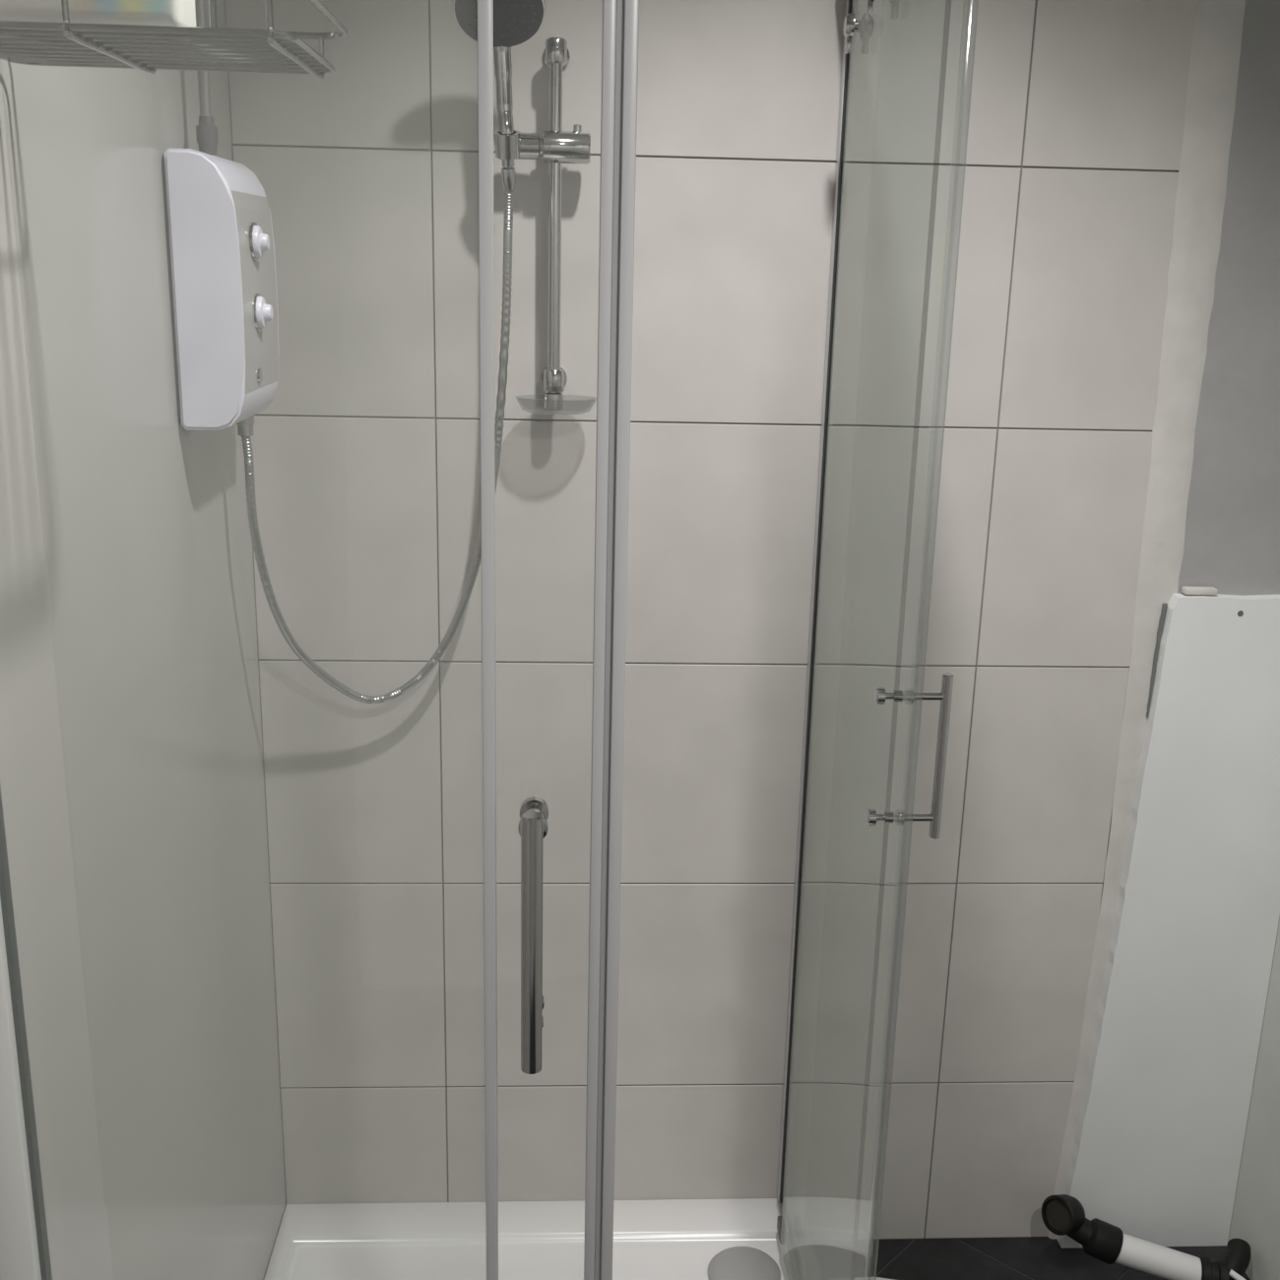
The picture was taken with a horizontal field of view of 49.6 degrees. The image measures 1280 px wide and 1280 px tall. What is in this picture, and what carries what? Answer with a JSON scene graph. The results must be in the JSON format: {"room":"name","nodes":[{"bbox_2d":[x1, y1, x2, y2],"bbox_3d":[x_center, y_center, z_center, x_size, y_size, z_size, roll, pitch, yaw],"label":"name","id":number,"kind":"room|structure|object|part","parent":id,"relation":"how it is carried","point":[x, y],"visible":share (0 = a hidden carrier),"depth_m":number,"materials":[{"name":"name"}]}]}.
{"room":"bathroom","nodes":[
{"label":"bathroom","id":0,"kind":"room"},
{"bbox_2d":[0,0,286,1279],"bbox_3d":[-0.593,0.231,0.674,0.100,2.940,3.204,1,15,-3],"label":"wall","id":1,"kind":"structure","parent":0,"point":[132,770],"depth_m":1.59,"materials":[{"name":"white paint"}]},
{"bbox_2d":[161,148,279,436],"bbox_3d":[-0.545,-0.453,1.861,0.109,0.373,0.223,1,15,-3],"label":"shower","id":2,"kind":"object","parent":1,"relation":"attached to","point":[221,244],"visible":1,"depth_m":1.77,"materials":[{"name":"white plastic"}]},
{"bbox_3d":[-0.597,-0.467,1.854,0.004,0.337,0.215,1,15,-3],"label":"plate","id":3,"kind":"part","parent":2,"relation":"part of","materials":[{"name":"white plastic"}]},
{"bbox_2d":[194,0,218,154],"bbox_3d":[-0.550,-1.082,1.679,0.027,0.934,0.027,1,15,-3],"label":"supply pipe","id":4,"kind":"object","parent":2,"relation":"attached to","point":[206,130],"visible":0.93,"depth_m":1.78,"materials":[{"name":"white plastic"}]},
{"bbox_2d":[235,414,254,436],"bbox_3d":[-0.562,-0.307,1.974,0.026,0.030,0.026,1,15,-3],"label":"outlet","id":5,"kind":"object","parent":2,"relation":"attached to","point":[244,427],"depth_m":1.97,"materials":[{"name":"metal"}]},
{"bbox_3d":[-0.514,-0.458,1.861,0.011,0.268,0.209,1,15,-3],"label":"plate","id":6,"kind":"part","parent":2,"relation":"part of","materials":[{"name":"plastic"}]},
{"bbox_3d":[-0.497,-0.522,1.820,0.019,0.042,0.042,1,15,-3],"label":"control knob","id":7,"kind":"part","parent":2,"relation":"part of","materials":[{"name":"white plastic"}]},
{"bbox_3d":[-0.499,-0.436,1.844,0.019,0.042,0.042,1,15,-3],"label":"control knob","id":8,"kind":"part","parent":2,"relation":"part of","materials":[{"name":"white plastic"}]},
{"bbox_2d":[241,166,515,703],"bbox_3d":[-0.396,-0.286,2.097,0.404,0.834,0.116,-4,16,-19],"label":"shower hose","id":9,"kind":"object","parent":2,"relation":"attached to","point":[508,174],"visible":0.91,"depth_m":2.10,"materials":[{"name":"metal"}]},
{"bbox_2d":[224,0,1279,1240],"bbox_3d":[0.262,-0.198,2.319,1.975,2.940,0.126,1,15,-3],"label":"wall","id":10,"kind":"structure","parent":0,"point":[1111,447],"depth_m":2.27,"materials":[{"name":"tile"}]},
{"bbox_2d":[493,37,590,392],"bbox_3d":[-0.152,-0.624,2.062,0.155,0.510,0.101,-5,17,-23],"label":"riser rail","id":11,"kind":"object","parent":10,"relation":"attached to","point":[556,147],"visible":0.98,"depth_m":2.02,"materials":[{"name":"silver metal"}]},
{"bbox_2d":[451,0,545,167],"bbox_3d":[-0.194,-0.789,1.912,0.115,0.252,0.118,15,20,41],"label":"handset","id":12,"kind":"object","parent":11,"relation":"attached to","point":[515,22],"visible":0.8,"depth_m":1.91,"materials":[{"name":"silver metal"}]},
{"bbox_3d":[-0.127,-0.626,2.068,0.019,0.504,0.019,1,15,-3],"label":"rail","id":13,"kind":"part","parent":11,"relation":"part of","materials":[{"name":"silver metal"}]},
{"bbox_2d":[1056,585,1279,1248],"bbox_3d":[0.973,0.532,2.479,0.322,1.282,0.030,1,15,-3],"label":"panel","id":14,"kind":"object","parent":10,"relation":"attached to","point":[1156,1155],"visible":0.98,"depth_m":2.47,"materials":[{"name":"white paint"}]},
{"bbox_2d":[812,1236,1249,1279],"bbox_3d":[0.310,1.609,1.099,1.775,0.100,3.204,1,15,-3],"label":"floor","id":15,"kind":"structure","parent":0,"point":[1030,1257],"depth_m":2.59,"materials":[{"name":"tile"}]},
{"bbox_2d":[263,1198,822,1279],"bbox_3d":[-0.145,1.241,2.031,0.956,0.098,1.159,1,15,-3],"label":"shower tray","id":16,"kind":"object","parent":15,"relation":"on","point":[727,1239],"visible":0.99,"depth_m":2.48,"materials":[{"name":"white plastic"}]},
{"bbox_2d":[0,0,978,1279],"bbox_3d":[0.050,0.216,1.617,0.494,2.106,1.464,12,19,35],"label":"shower enclosure","id":17,"kind":"object","parent":16,"relation":"on","point":[24,1239],"visible":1,"depth_m":1.20,"materials":[{"name":"silver glass"}]},
{"bbox_2d":[0,0,348,79],"bbox_3d":[-0.400,-0.607,1.078,0.300,0.284,0.300,1,15,-3],"label":"wire caddy","id":18,"kind":"object","parent":17,"relation":"hanging from","point":[147,49],"visible":0.98,"depth_m":1.12,"materials":[{"name":"silver metal"}]},
{"bbox_2d":[0,0,195,26],"bbox_3d":[-0.446,-0.526,1.077,0.183,0.104,0.065,1,15,-3],"label":"toiletry bottle","id":19,"kind":"object","parent":18,"relation":"in","point":[171,13],"visible":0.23,"depth_m":1.06,"materials":[{"name":"plastic"}]},
{"bbox_3d":[-0.094,0.251,1.213,0.026,0.239,0.087,1,15,-3],"label":"door handle","id":20,"kind":"part","parent":17,"relation":"part of","materials":[{"name":"silver metal"}]},
{"bbox_2d":[515,392,596,414],"bbox_3d":[-0.129,-0.364,2.129,0.126,0.031,0.088,1,15,-3],"label":"soap dish","id":21,"kind":"object","parent":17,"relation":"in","point":[552,401],"visible":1,"depth_m":2.13,"materials":[{"name":"plastic"}]},
{"bbox_3d":[0.037,1.225,1.893,0.475,0.013,1.414,12,19,34],"label":"rail","id":22,"kind":"part","parent":17,"relation":"part of","materials":[{"name":"metal"}]},
{"bbox_3d":[0.317,0.138,1.638,0.091,0.204,0.020,1,15,-3],"label":"door handle","id":23,"kind":"part","parent":17,"relation":"part of","materials":[{"name":"silver metal"}]},
{"bbox_2d":[826,1277,894,1279],"bbox_3d":[0.431,1.231,2.280,0.165,0.012,0.508,1,15,-3],"label":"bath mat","id":24,"kind":"object","parent":15,"relation":"on","point":[856,1278],"visible":0.93,"depth_m":2.52,"materials":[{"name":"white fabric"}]},
{"bbox_2d":[1041,1194,1250,1279],"bbox_3d":[0.926,1.097,2.533,0.379,0.151,0.100,4,16,11],"label":"pipe","id":25,"kind":"object","parent":15,"relation":"on","point":[1061,1214],"visible":1,"depth_m":2.51,"materials":[{"name":"white plastic"}]},
{"bbox_2d":[1041,1194,1085,1235],"bbox_3d":[0.778,1.051,2.542,0.065,0.074,0.069,-10,19,-36],"label":"socket","id":26,"kind":"object","parent":25,"relation":"attached to","point":[1061,1214],"depth_m":2.53,"materials":[{"name":"black plastic"}]},
{"bbox_2d":[1227,916,1279,1279],"bbox_3d":[1.279,0.249,0.774,0.100,2.940,3.204,1,15,-3],"label":"wall","id":27,"kind":"structure","parent":0,"point":[1255,1216],"depth_m":2.51,"materials":[{"name":"paint"}]}
]}

